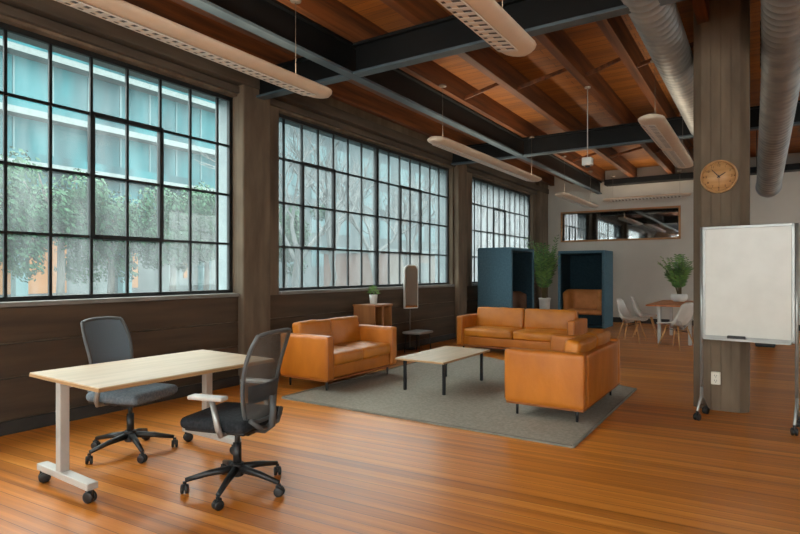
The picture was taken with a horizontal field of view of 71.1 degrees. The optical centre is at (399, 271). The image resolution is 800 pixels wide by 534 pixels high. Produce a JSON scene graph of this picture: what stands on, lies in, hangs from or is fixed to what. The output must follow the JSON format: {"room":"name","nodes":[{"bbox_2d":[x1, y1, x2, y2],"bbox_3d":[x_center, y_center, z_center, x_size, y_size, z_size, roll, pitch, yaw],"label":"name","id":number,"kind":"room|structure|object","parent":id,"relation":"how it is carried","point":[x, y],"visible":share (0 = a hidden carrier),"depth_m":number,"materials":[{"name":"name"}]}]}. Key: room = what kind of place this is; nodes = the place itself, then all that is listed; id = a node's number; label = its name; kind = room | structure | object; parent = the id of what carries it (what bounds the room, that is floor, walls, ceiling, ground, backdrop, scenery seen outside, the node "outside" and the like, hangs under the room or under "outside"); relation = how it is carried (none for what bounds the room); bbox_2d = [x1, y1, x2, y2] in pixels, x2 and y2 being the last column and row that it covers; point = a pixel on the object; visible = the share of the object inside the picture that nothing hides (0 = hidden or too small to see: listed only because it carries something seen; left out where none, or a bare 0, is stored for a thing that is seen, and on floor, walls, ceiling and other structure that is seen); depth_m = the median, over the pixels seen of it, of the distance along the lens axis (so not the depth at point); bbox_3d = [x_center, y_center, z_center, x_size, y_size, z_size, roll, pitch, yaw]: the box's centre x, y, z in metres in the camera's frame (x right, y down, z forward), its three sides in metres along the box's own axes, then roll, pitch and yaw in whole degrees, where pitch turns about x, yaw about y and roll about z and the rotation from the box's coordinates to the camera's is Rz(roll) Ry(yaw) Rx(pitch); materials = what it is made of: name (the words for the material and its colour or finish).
{"room":"open-plan office","nodes":[
{"label":"open-plan office","id":0,"kind":"room"},
{"bbox_2d":[237,84,269,383],"bbox_3d":[-1.860,-0.725,7.134,0.130,4.250,0.460,0,0,33],"label":"wall pillar","id":1,"kind":"structure","parent":0,"point":[253,113],"depth_m":7.04,"materials":[{"name":"wood"}]},
{"bbox_2d":[0,0,548,421],"bbox_3d":[-1.244,-0.625,8.439,0.560,4.450,20.600,0,0,33],"label":"wall","id":2,"kind":"structure","parent":0,"point":[32,338],"depth_m":6.58,"materials":[{"name":"wood"}]},
{"bbox_2d":[0,22,232,301],"bbox_3d":[-3.700,-0.963,4.609,0.054,2.446,5.800,0,0,33],"label":"window","id":3,"kind":"structure","parent":2,"relation":"in","point":[92,115],"depth_m":5.88,"materials":[{"name":"black metal"}]},
{"bbox_2d":[0,376,238,435],"bbox_3d":[-4.268,1.343,3.448,0.025,0.115,8.335,0,0,33],"label":"baseboard","id":4,"kind":"structure","parent":2,"relation":"attached to","point":[48,419],"depth_m":5.35,"materials":[{"name":"black wood"}]},
{"bbox_2d":[0,293,239,307],"bbox_3d":[-3.643,0.283,4.572,0.190,0.043,5.800,0,0,33],"label":"trim","id":5,"kind":"structure","parent":2,"relation":"attached to","point":[214,295],"depth_m":5.56,"materials":[{"name":"concrete"}]},
{"bbox_2d":[256,57,350,99],"bbox_3d":[-1.185,-2.374,6.731,1.420,0.348,0.130,0,0,33],"label":"ceiling beam","id":6,"kind":"structure","parent":2,"relation":"attached to","point":[306,68],"depth_m":6.69,"materials":[{"name":"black metal"}]},
{"bbox_2d":[279,113,448,290],"bbox_3d":[-0.365,-0.963,9.752,0.065,2.446,5.040,0,0,33],"label":"window","id":7,"kind":"structure","parent":2,"relation":"in","point":[376,148],"depth_m":9.64,"materials":[{"name":"black metal"}]},
{"bbox_2d":[279,284,453,294],"bbox_3d":[-0.304,0.283,9.713,0.190,0.043,5.040,0,0,33],"label":"trim","id":8,"kind":"structure","parent":2,"relation":"attached to","point":[443,285],"depth_m":8.84,"materials":[{"name":"wood"}]},
{"bbox_2d":[279,333,455,375],"bbox_3d":[-0.288,1.343,9.577,0.025,0.115,5.340,0,0,33],"label":"baseboard","id":9,"kind":"structure","parent":2,"relation":"attached to","point":[426,341],"depth_m":10.82,"materials":[{"name":"black wood"}]},
{"bbox_2d":[451,143,518,164],"bbox_3d":[1.674,-2.374,11.134,1.420,0.348,0.130,0,0,33],"label":"ceiling beam","id":10,"kind":"structure","parent":2,"relation":"attached to","point":[486,148],"depth_m":11.10,"materials":[{"name":"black metal"}]},
{"bbox_2d":[472,176,529,282],"bbox_3d":[2.604,-0.963,14.316,0.054,2.446,3.950,0,0,33],"label":"window","id":11,"kind":"structure","parent":2,"relation":"in","point":[481,181],"depth_m":13.91,"materials":[{"name":"black metal"}]},
{"bbox_2d":[0,322,799,533],"bbox_3d":[4.686,1.500,6.317,12.820,0.200,23.500,0,0,33],"label":"floor","id":12,"kind":"structure","parent":0,"point":[650,467],"depth_m":3.91,"materials":[{"name":"brown wood"}]},
{"bbox_2d":[80,316,177,464],"bbox_3d":[-2.123,0.878,4.357,0.650,1.043,0.674,0,0,17],"label":"office chair","id":13,"kind":"object","parent":12,"relation":"on","point":[107,338],"visible":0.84,"depth_m":4.34,"materials":[{"name":"grey fabric"}]},
{"bbox_2d":[29,350,245,503],"bbox_3d":[-1.701,1.030,3.983,0.886,0.739,1.332,0,0,34],"label":"desk","id":14,"kind":"object","parent":12,"relation":"on","point":[114,375],"visible":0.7,"depth_m":3.68,"materials":[{"name":"brown wood"}]},
{"bbox_2d":[180,328,290,510],"bbox_3d":[-1.031,0.878,3.602,0.653,1.043,0.676,0,0,18],"label":"office chair","id":15,"kind":"object","parent":12,"relation":"on","point":[257,411],"visible":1,"depth_m":3.48,"materials":[{"name":"black fabric"}]},
{"bbox_2d":[353,303,392,325],"bbox_3d":[-0.430,0.955,8.912,0.430,0.890,0.500,0,0,33],"label":"shelf","id":16,"kind":"object","parent":12,"relation":"on","point":[380,314],"visible":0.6,"depth_m":8.79,"materials":[{"name":"brown wood"}]},
{"bbox_2d":[367,286,379,303],"bbox_3d":[-0.418,0.355,8.883,0.199,0.311,0.218,0,0,33],"label":"potted plant","id":17,"kind":"object","parent":16,"relation":"on","point":[373,298],"visible":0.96,"depth_m":8.84,"materials":[{"name":"green plant"}]},
{"bbox_2d":[403,265,417,349],"bbox_3d":[0.181,0.635,10.152,0.300,1.530,0.200,0,0,-33],"label":"mirror","id":18,"kind":"object","parent":12,"relation":"on","point":[410,272],"visible":0.94,"depth_m":10.11,"materials":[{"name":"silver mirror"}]},
{"bbox_2d":[405,266,417,307],"bbox_3d":[0.206,0.265,10.112,0.265,0.750,0.004,0,0,-33],"label":"mirror glass","id":19,"kind":"object","parent":18,"relation":"attached to","point":[411,272],"depth_m":10.11,"materials":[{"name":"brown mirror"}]},
{"bbox_2d":[402,329,432,352],"bbox_3d":[0.312,1.211,9.790,0.361,0.380,0.481,0,0,33],"label":"side table","id":20,"kind":"object","parent":12,"relation":"on","point":[417,332],"visible":0.98,"depth_m":9.67,"materials":[{"name":"black metal"}]},
{"bbox_2d":[281,355,636,447],"bbox_3d":[1.212,1.392,7.135,3.215,0.030,4.338,0,0,33],"label":"area rug","id":21,"kind":"object","parent":12,"relation":"on","point":[469,403],"visible":0.76,"depth_m":5.99,"materials":[{"name":"grey carpet"}]},
{"bbox_2d":[280,316,396,390],"bbox_3d":[-0.757,0.994,7.239,0.780,0.785,1.489,0,0,33],"label":"sofa","id":22,"kind":"object","parent":21,"relation":"on","point":[332,349],"visible":0.98,"depth_m":6.89,"materials":[{"name":"orange leather"}]},
{"bbox_2d":[292,319,331,335],"bbox_3d":[-1.101,0.793,7.106,0.212,0.385,0.608,0,0,33],"label":"cushion","id":23,"kind":"object","parent":22,"relation":"on","point":[323,326],"depth_m":7.02,"materials":[{"name":"leather"}]},
{"bbox_2d":[329,316,360,344],"bbox_3d":[-0.774,0.797,7.611,0.212,0.377,0.598,0,0,33],"label":"cushion","id":24,"kind":"object","parent":22,"relation":"on","point":[346,329],"depth_m":7.52,"materials":[{"name":"orange leather"}]},
{"bbox_2d":[334,346,362,365],"bbox_3d":[-0.860,1.033,6.950,0.632,0.196,0.599,0,0,33],"label":"seat cushion","id":25,"kind":"object","parent":22,"relation":"on","point":[343,355],"depth_m":6.81,"materials":[{"name":"leather"}]},
{"bbox_2d":[334,341,389,358],"bbox_3d":[-0.532,1.030,7.452,0.631,0.199,0.600,0,0,33],"label":"seat cushion","id":26,"kind":"object","parent":22,"relation":"on","point":[371,349],"depth_m":7.32,"materials":[{"name":"orange leather"}]},
{"bbox_2d":[395,346,489,394],"bbox_3d":[0.550,1.192,6.869,0.642,0.388,1.242,0,0,33],"label":"coffee table","id":27,"kind":"object","parent":21,"relation":"on","point":[444,355],"visible":1,"depth_m":6.64,"materials":[{"name":"brown wood"}]},
{"bbox_2d":[505,329,619,421],"bbox_3d":[1.756,1.009,5.895,0.780,0.754,1.568,0,0,33],"label":"armchair","id":28,"kind":"object","parent":21,"relation":"on","point":[578,371],"visible":1,"depth_m":5.30,"materials":[{"name":"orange leather"}]},
{"bbox_2d":[564,334,596,352],"bbox_3d":[1.764,0.810,5.508,0.208,0.356,0.644,0,0,33],"label":"cushion","id":29,"kind":"object","parent":28,"relation":"on","point":[584,343],"depth_m":5.32,"materials":[{"name":"orange leather"}]},
{"bbox_2d":[585,329,610,345],"bbox_3d":[2.111,0.809,6.046,0.214,0.355,0.646,0,0,33],"label":"cushion","id":30,"kind":"object","parent":28,"relation":"on","point":[602,335],"depth_m":5.95,"materials":[{"name":"orange leather"}]},
{"bbox_2d":[478,247,533,308],"bbox_3d":[2.426,0.435,12.733,0.800,1.930,1.400,0,0,33],"label":"booth","id":31,"kind":"object","parent":12,"relation":"on","point":[505,274],"visible":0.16,"depth_m":12.26,"materials":[{"name":"teal fabric"}]},
{"bbox_2d":[457,307,587,349],"bbox_3d":[2.080,1.016,9.664,2.107,0.767,0.798,0,0,33],"label":"sofa","id":32,"kind":"object","parent":12,"relation":"on","point":[490,327],"visible":0.87,"depth_m":9.60,"materials":[{"name":"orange leather"}]},
{"bbox_2d":[464,326,521,338],"bbox_3d":[1.659,1.061,9.853,0.912,0.197,0.652,0,0,33],"label":"seat cushion","id":33,"kind":"object","parent":32,"relation":"on","point":[470,332],"depth_m":9.64,"materials":[{"name":"orange leather"}]},
{"bbox_2d":[477,307,524,328],"bbox_3d":[1.821,0.824,10.104,0.907,0.381,0.208,0,0,33],"label":"cushion","id":34,"kind":"object","parent":32,"relation":"on","point":[486,316],"depth_m":10.00,"materials":[{"name":"orange leather"}]},
{"bbox_2d":[513,328,566,341],"bbox_3d":[2.422,1.060,9.357,0.916,0.198,0.654,0,0,33],"label":"seat cushion","id":35,"kind":"object","parent":32,"relation":"on","point":[521,334],"depth_m":9.20,"materials":[{"name":"orange leather"}]},
{"bbox_2d":[524,309,577,329],"bbox_3d":[2.585,0.826,9.608,0.909,0.380,0.207,0,0,33],"label":"cushion","id":36,"kind":"object","parent":32,"relation":"on","point":[555,319],"depth_m":9.55,"materials":[{"name":"orange leather"}]},
{"bbox_2d":[524,235,559,308],"bbox_3d":[3.531,0.248,13.845,0.878,2.305,0.871,0,0,33],"label":"potted palm","id":37,"kind":"object","parent":12,"relation":"on","point":[544,265],"visible":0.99,"depth_m":13.67,"materials":[{"name":"green plant"}]},
{"bbox_2d":[539,298,550,308],"bbox_3d":[3.562,1.018,13.784,0.300,0.765,0.300,0,0,33],"label":"planter","id":38,"kind":"object","parent":37,"relation":"attached to","point":[544,303],"depth_m":13.67,"materials":[{"name":"white ceramic"}]},
{"bbox_2d":[558,250,612,328],"bbox_3d":[4.796,0.430,14.473,1.160,1.940,0.920,0,0,33],"label":"booth","id":39,"kind":"object","parent":12,"relation":"on","point":[585,278],"visible":0.8,"depth_m":14.47,"materials":[{"name":"teal fabric"}]},
{"bbox_2d":[616,298,647,342],"bbox_3d":[4.669,0.973,11.343,0.554,0.861,0.489,0,0,41],"label":"dining chair","id":40,"kind":"object","parent":12,"relation":"on","point":[626,317],"visible":0.99,"depth_m":11.37,"materials":[{"name":"white plastic"}]},
{"bbox_2d":[631,297,656,337],"bbox_3d":[5.329,0.973,12.214,0.554,0.861,0.488,0,0,28],"label":"dining chair","id":41,"kind":"object","parent":12,"relation":"on","point":[639,313],"visible":0.94,"depth_m":12.15,"materials":[{"name":"white plastic"}]},
{"bbox_2d":[646,300,692,344],"bbox_3d":[5.782,1.018,11.567,0.960,0.765,2.200,0,0,33],"label":"dining table","id":42,"kind":"object","parent":12,"relation":"on","point":[663,303],"visible":0.61,"depth_m":10.98,"materials":[{"name":"orange wood"}]},
{"bbox_2d":[658,254,692,301],"bbox_3d":[5.958,0.121,12.073,0.764,1.027,0.696,0,0,-42],"label":"potted plant","id":43,"kind":"object","parent":42,"relation":"on","point":[678,275],"visible":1,"depth_m":11.94,"materials":[{"name":"green plant"}]},
{"bbox_2d":[657,302,692,350],"bbox_3d":[5.088,0.973,10.263,0.489,0.861,0.554,0,0,-27],"label":"dining chair","id":44,"kind":"object","parent":12,"relation":"on","point":[683,317],"visible":0.94,"depth_m":10.08,"materials":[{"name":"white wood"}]},
{"bbox_2d":[693,223,799,435],"bbox_3d":[3.197,0.484,5.162,0.818,1.832,0.408,0,0,41],"label":"whiteboard","id":45,"kind":"object","parent":12,"relation":"on","point":[749,274],"visible":1,"depth_m":5.13,"materials":[{"name":"plastic"}]},
{"bbox_2d":[727,335,745,339],"bbox_3d":[3.106,0.610,5.173,0.145,0.036,0.045,0,0,41],"label":"eraser","id":46,"kind":"object","parent":45,"relation":"on","point":[728,336],"visible":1,"depth_m":5.15,"materials":[{"name":"black plastic"}]},
{"bbox_2d":[703,337,791,344],"bbox_3d":[3.164,0.627,5.124,0.690,0.022,0.076,0,0,41],"label":"tray","id":47,"kind":"object","parent":45,"relation":"on","point":[767,340],"depth_m":5.05,"materials":[{"name":"metal"}]},
{"bbox_2d":[755,343,775,347],"bbox_3d":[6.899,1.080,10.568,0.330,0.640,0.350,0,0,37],"label":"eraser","id":48,"kind":"object","parent":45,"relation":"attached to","point":[756,344],"visible":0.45,"depth_m":10.44,"materials":[{"name":"black plastic"}]},
{"bbox_2d":[454,164,466,337],"bbox_3d":[1.288,-0.725,11.981,0.130,4.250,0.400,0,0,33],"label":"wall pillar","id":49,"kind":"structure","parent":0,"point":[460,171],"depth_m":11.85,"materials":[{"name":"wood"}]},
{"bbox_2d":[536,181,547,308],"bbox_3d":[4.153,-0.725,16.393,0.130,4.250,0.780,0,0,33],"label":"wall pillar","id":50,"kind":"structure","parent":0,"point":[541,198],"depth_m":16.17,"materials":[{"name":"wood"}]},
{"bbox_2d":[338,0,799,170],"bbox_3d":[3.897,-2.950,5.101,12.820,0.200,20.600,0,0,33],"label":"ceiling","id":51,"kind":"structure","parent":0,"point":[564,89],"depth_m":8.16,"materials":[{"name":"brown wood"}]},
{"bbox_2d":[123,0,553,185],"bbox_3d":[-0.917,-2.700,8.227,0.110,0.300,20.000,0,0,33],"label":"ceiling beam","id":52,"kind":"structure","parent":51,"relation":"attached to","point":[346,92],"depth_m":8.22,"materials":[{"name":"brown wood"}]},
{"bbox_2d":[277,0,604,181],"bbox_3d":[0.299,-2.700,7.437,0.110,0.300,20.000,0,0,33],"label":"ceiling beam","id":53,"kind":"structure","parent":51,"relation":"attached to","point":[333,15],"depth_m":7.62,"materials":[{"name":"brown wood"}]},
{"bbox_2d":[54,0,331,98],"bbox_3d":[-1.749,-2.128,4.027,0.290,0.844,3.750,0,0,33],"label":"pendant light","id":54,"kind":"object","parent":53,"relation":"hanging from","point":[122,13],"visible":1,"depth_m":4.23,"materials":[{"name":"beige metal"}]},
{"bbox_2d":[427,84,541,181],"bbox_3d":[1.530,-2.128,9.076,0.290,0.844,4.050,0,0,33],"label":"pendant light","id":55,"kind":"object","parent":53,"relation":"hanging from","point":[447,144],"visible":1,"depth_m":8.46,"materials":[{"name":"beige metal"}]},
{"bbox_2d":[555,155,597,207],"bbox_3d":[4.201,-2.083,13.190,0.290,0.934,2.900,0,0,33],"label":"pendant light","id":56,"kind":"object","parent":53,"relation":"hanging from","point":[566,196],"visible":1,"depth_m":12.78,"materials":[{"name":"beige metal"}]},
{"bbox_2d":[573,152,595,161],"bbox_3d":[4.364,-2.690,12.935,0.744,0.229,0.025,0,0,29],"label":"ceiling beam","id":57,"kind":"structure","parent":53,"relation":"attached to","point":[594,153],"depth_m":12.98,"materials":[{"name":"brown wood"}]},
{"bbox_2d":[380,0,636,177],"bbox_3d":[0.995,-2.700,6.985,0.110,0.300,20.000,0,0,33],"label":"ceiling beam","id":58,"kind":"structure","parent":51,"relation":"attached to","point":[487,61],"depth_m":7.69,"materials":[{"name":"brown wood"}]},
{"bbox_2d":[465,83,498,99],"bbox_3d":[1.287,-2.690,8.197,0.744,0.229,0.025,0,0,29],"label":"ceiling beam","id":59,"kind":"structure","parent":58,"relation":"attached to","point":[494,85],"depth_m":8.23,"materials":[{"name":"brown wood"}]},
{"bbox_2d":[603,169,690,201],"bbox_3d":[6.303,-2.208,14.388,2.100,0.684,0.290,0,0,33],"label":"pendant light","id":60,"kind":"object","parent":58,"relation":"hanging from","point":[674,195],"visible":1,"depth_m":14.27,"materials":[{"name":"beige metal"}]},
{"bbox_2d":[499,0,674,173],"bbox_3d":[1.783,-2.700,6.473,0.110,0.300,20.000,0,0,33],"label":"ceiling beam","id":61,"kind":"structure","parent":51,"relation":"attached to","point":[559,44],"depth_m":7.75,"materials":[{"name":"brown wood"}]},
{"bbox_2d":[518,68,567,89],"bbox_3d":[2.029,-2.690,7.715,0.852,0.229,0.025,0,0,30],"label":"ceiling beam","id":62,"kind":"structure","parent":61,"relation":"attached to","point":[563,70],"depth_m":7.73,"materials":[{"name":"brown wood"}]},
{"bbox_2d":[582,86,592,166],"bbox_3d":[2.578,-1.995,7.698,0.130,1.106,0.130,0,0,33],"label":"ceiling sensor","id":63,"kind":"object","parent":61,"relation":"hanging from","point":[587,161],"visible":1,"depth_m":7.67,"materials":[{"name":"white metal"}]},
{"bbox_2d":[585,57,621,76],"bbox_3d":[2.694,-2.690,7.283,0.563,0.228,0.025,0,0,28],"label":"ceiling beam","id":64,"kind":"structure","parent":61,"relation":"attached to","point":[618,59],"depth_m":7.30,"materials":[{"name":"brown wood"}]},
{"bbox_2d":[610,146,641,157],"bbox_3d":[5.106,-2.690,12.453,0.852,0.229,0.025,0,0,30],"label":"ceiling beam","id":65,"kind":"structure","parent":61,"relation":"attached to","point":[640,147],"depth_m":12.48,"materials":[{"name":"brown wood"}]},
{"bbox_2d":[596,16,692,159],"bbox_3d":[2.324,-2.700,6.122,0.110,0.300,20.000,0,0,33],"label":"ceiling beam","id":66,"kind":"structure","parent":51,"relation":"attached to","point":[614,29],"depth_m":7.09,"materials":[{"name":"brown wood"}]},
{"bbox_2d":[436,0,536,56],"bbox_3d":[-0.013,-2.118,2.918,0.290,0.864,3.680,0,0,33],"label":"pendant light","id":67,"kind":"object","parent":66,"relation":"hanging from","point":[487,19],"visible":1,"depth_m":3.88,"materials":[{"name":"beige metal"}]},
{"bbox_2d":[638,59,692,167],"bbox_3d":[3.797,-2.128,7.848,0.290,0.844,3.600,0,0,33],"label":"pendant light","id":68,"kind":"object","parent":66,"relation":"hanging from","point":[656,126],"visible":0.88,"depth_m":7.25,"materials":[{"name":"beige metal"}]},
{"bbox_2d":[621,0,692,134],"bbox_3d":[2.697,-2.495,5.677,0.400,0.710,19.560,0,0,33],"label":"air duct","id":69,"kind":"object","parent":51,"relation":"hanging from","point":[661,30],"visible":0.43,"depth_m":5.45,"materials":[{"name":"metal"}]},
{"bbox_2d":[691,0,708,24],"bbox_3d":[3.050,-2.700,5.651,0.110,0.300,20.000,0,0,33],"label":"ceiling beam","id":70,"kind":"structure","parent":51,"relation":"attached to","point":[700,7],"depth_m":5.48,"materials":[{"name":"brown wood"}]},
{"bbox_2d":[638,42,692,67],"bbox_3d":[3.327,-2.690,6.872,0.778,0.229,0.025,0,0,29],"label":"ceiling beam","id":71,"kind":"structure","parent":70,"relation":"attached to","point":[647,61],"depth_m":7.00,"materials":[{"name":"brown wood"}]},
{"bbox_2d":[755,0,799,197],"bbox_3d":[2.752,-2.151,3.932,0.487,1.399,16.696,0,0,33],"label":"air duct","id":72,"kind":"object","parent":51,"relation":"hanging from","point":[780,19],"visible":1,"depth_m":6.45,"materials":[{"name":"metal"}]},
{"bbox_2d":[561,205,680,241],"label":"window","id":73,"kind":"structure","parent":0,"point":[660,223],"depth_m":18.37,"materials":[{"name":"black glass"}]},
{"bbox_2d":[548,153,799,324],"bbox_3d":[9.448,-0.725,13.539,12.100,4.250,0.200,0,0,33],"label":"wall","id":74,"kind":"structure","parent":0,"point":[637,273],"depth_m":15.18,"materials":[{"name":"grey paint"}]},
{"bbox_2d":[613,317,799,330],"bbox_3d":[9.472,1.330,13.391,11.900,0.140,0.019,0,0,33],"label":"baseboard","id":75,"kind":"structure","parent":74,"relation":"attached to","point":[615,319],"depth_m":15.16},
{"bbox_2d":[693,0,749,412],"bbox_3d":[3.380,-0.725,5.879,0.495,4.250,0.558,0,0,33],"label":"pillar","id":76,"kind":"structure","parent":0,"point":[721,45],"depth_m":5.65,"materials":[{"name":"wood"}]},
{"bbox_2d":[711,371,720,384],"bbox_3d":[3.184,1.070,5.646,0.085,0.125,0.046,0,0,33],"label":"power outlet","id":77,"kind":"object","parent":76,"relation":"attached to","point":[715,376],"visible":1,"depth_m":5.63,"materials":[{"name":"beige plastic"}]},
{"bbox_2d":[700,160,737,192],"bbox_3d":[3.205,-0.960,5.630,0.335,0.335,0.048,0,0,33],"label":"wall clock","id":78,"kind":"object","parent":76,"relation":"attached to","point":[718,176],"visible":1,"depth_m":5.63,"materials":[{"name":"brown wood"}]},
{"bbox_3d":[-1.639,-0.725,-3.377,12.770,4.250,0.250,0,0,33],"label":"wall","id":79,"kind":"structure","parent":0,"visible":0},
{"bbox_2d":[171,0,601,193],"bbox_3d":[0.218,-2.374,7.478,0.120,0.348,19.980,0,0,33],"label":"ceiling beam","id":80,"kind":"structure","parent":79,"relation":"attached to","point":[273,21],"depth_m":6.43,"materials":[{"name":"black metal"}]},
{"bbox_3d":[9.180,-0.725,1.789,0.250,4.250,20.200,0,0,33],"label":"wall","id":81,"kind":"structure","parent":0,"visible":0},
{"bbox_2d":[353,0,684,76],"bbox_3d":[3.885,-2.374,3.439,10.430,0.348,0.130,0,0,33],"label":"ceiling beam","id":82,"kind":"structure","parent":81,"relation":"attached to","point":[447,36],"depth_m":5.56,"materials":[{"name":"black metal"}]},
{"bbox_2d":[523,100,799,156],"bbox_3d":[6.744,-2.374,7.842,10.430,0.348,0.130,0,0,33],"label":"ceiling beam","id":83,"kind":"structure","parent":81,"relation":"attached to","point":[630,133],"depth_m":9.87,"materials":[{"name":"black metal"}]},
{"bbox_2d":[604,163,799,186],"bbox_3d":[10.052,-2.474,12.817,10.300,0.148,0.348,0,0,33],"label":"ceiling beam","id":84,"kind":"structure","parent":81,"relation":"attached to","point":[795,167],"depth_m":14.71,"materials":[{"name":"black metal"}]},
{"label":"outside","id":85,"kind":"structure","parent":0,"visible":0},
{"bbox_3d":[-19.690,1.735,48.558,74.080,0.230,180.000,0,0,33],"label":"street","id":86,"kind":"object","parent":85,"visible":0},
{"bbox_2d":[0,159,47,274],"bbox_3d":[-12.548,-0.905,16.631,4.222,5.064,3.887,0,0,4],"label":"street tree","id":87,"kind":"object","parent":86,"relation":"on","point":[9,223],"visible":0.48,"depth_m":16.26,"materials":[{"name":"green plant"}]},
{"bbox_2d":[0,146,139,294],"bbox_3d":[-10.390,-0.926,17.284,3.510,5.103,4.548,0,0,33],"label":"street tree","id":88,"kind":"object","parent":86,"relation":"on","point":[70,212],"visible":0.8,"depth_m":16.66,"materials":[{"name":"green plant"}]},
{"bbox_2d":[27,185,170,292],"bbox_3d":[-10.014,-0.583,19.141,3.454,4.418,4.232,0,0,5],"label":"street tree","id":89,"kind":"object","parent":86,"relation":"on","point":[113,262],"visible":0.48,"depth_m":19.31,"materials":[{"name":"green plant"}]},
{"bbox_2d":[0,36,214,296],"bbox_3d":[-31.187,-6.130,26.429,14.900,15.500,54.440,0,0,33],"label":"office building","id":90,"kind":"structure","parent":86,"relation":"on","point":[27,65],"depth_m":34.21,"materials":[{"name":"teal glass"}]},
{"bbox_2d":[96,184,214,290],"bbox_3d":[-8.649,-0.841,20.690,4.548,4.934,3.325,0,0,-29],"label":"street tree","id":91,"kind":"object","parent":86,"relation":"on","point":[173,253],"visible":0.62,"depth_m":20.24,"materials":[{"name":"green plant"}]},
{"bbox_2d":[155,181,214,289],"bbox_3d":[-8.095,-0.966,23.086,4.074,5.184,3.520,0,0,33],"label":"street tree","id":92,"kind":"object","parent":86,"relation":"on","point":[206,285],"visible":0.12,"depth_m":22.49,"materials":[{"name":"green plant"}]},
{"bbox_2d":[194,123,368,286],"bbox_3d":[-3.980,-1.795,19.302,5.939,6.843,3.437,0,0,-21],"label":"bare tree","id":93,"kind":"object","parent":86,"relation":"on","point":[295,256],"visible":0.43,"depth_m":19.28,"materials":[{"name":"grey plant"}]},
{"bbox_2d":[279,209,298,261],"bbox_3d":[-6.174,-0.797,24.515,3.551,4.846,3.174,0,0,33],"label":"street tree","id":94,"kind":"object","parent":86,"relation":"on","point":[288,234],"visible":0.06,"depth_m":24.54,"materials":[{"name":"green plant"}]},
{"bbox_2d":[279,197,325,287],"bbox_3d":[-5.487,-0.972,27.094,3.934,5.194,4.073,0,0,33],"label":"street tree","id":95,"kind":"object","parent":86,"relation":"on","point":[321,214],"visible":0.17,"depth_m":26.42,"materials":[{"name":"green plant"}]},
{"bbox_2d":[279,126,379,285],"bbox_3d":[-2.854,-2.355,21.836,3.345,8.029,5.133,0,0,13],"label":"bare tree","id":96,"kind":"object","parent":86,"relation":"on","point":[326,192],"visible":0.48,"depth_m":21.84,"materials":[{"name":"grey plant"}]},
{"bbox_2d":[307,148,434,276],"bbox_3d":[-1.403,-1.779,22.908,5.414,6.806,5.365,0,0,-18],"label":"bare tree","id":97,"kind":"object","parent":86,"relation":"on","point":[351,218],"visible":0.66,"depth_m":22.38,"materials":[{"name":"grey plant"}]},
{"bbox_2d":[320,249,475,285],"bbox_3d":[0.546,-0.005,46.743,6.400,3.250,14.400,0,0,33],"label":"brick building","id":98,"kind":"structure","parent":86,"relation":"on","point":[341,256],"depth_m":41.06,"materials":[{"name":"grey brick"}]},
{"bbox_2d":[279,122,518,287],"bbox_3d":[3.924,-6.880,90.456,12.050,17.000,88.000,0,0,33],"label":"apartment building","id":99,"kind":"structure","parent":86,"relation":"on","point":[309,278],"depth_m":66.66,"materials":[{"name":"grey"}]},
{"bbox_2d":[358,172,472,266],"bbox_3d":[0.626,-1.830,28.265,4.277,6.944,5.010,0,0,-34],"label":"bare tree","id":100,"kind":"object","parent":86,"relation":"on","point":[405,259],"visible":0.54,"depth_m":27.60,"materials":[{"name":"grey plant"}]},
{"bbox_2d":[411,172,518,262],"bbox_3d":[4.070,-1.793,27.143,4.454,6.858,8.035,0,0,33],"label":"bare tree","id":101,"kind":"object","parent":86,"relation":"on","point":[489,192],"visible":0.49,"depth_m":27.12,"materials":[{"name":"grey plant"}]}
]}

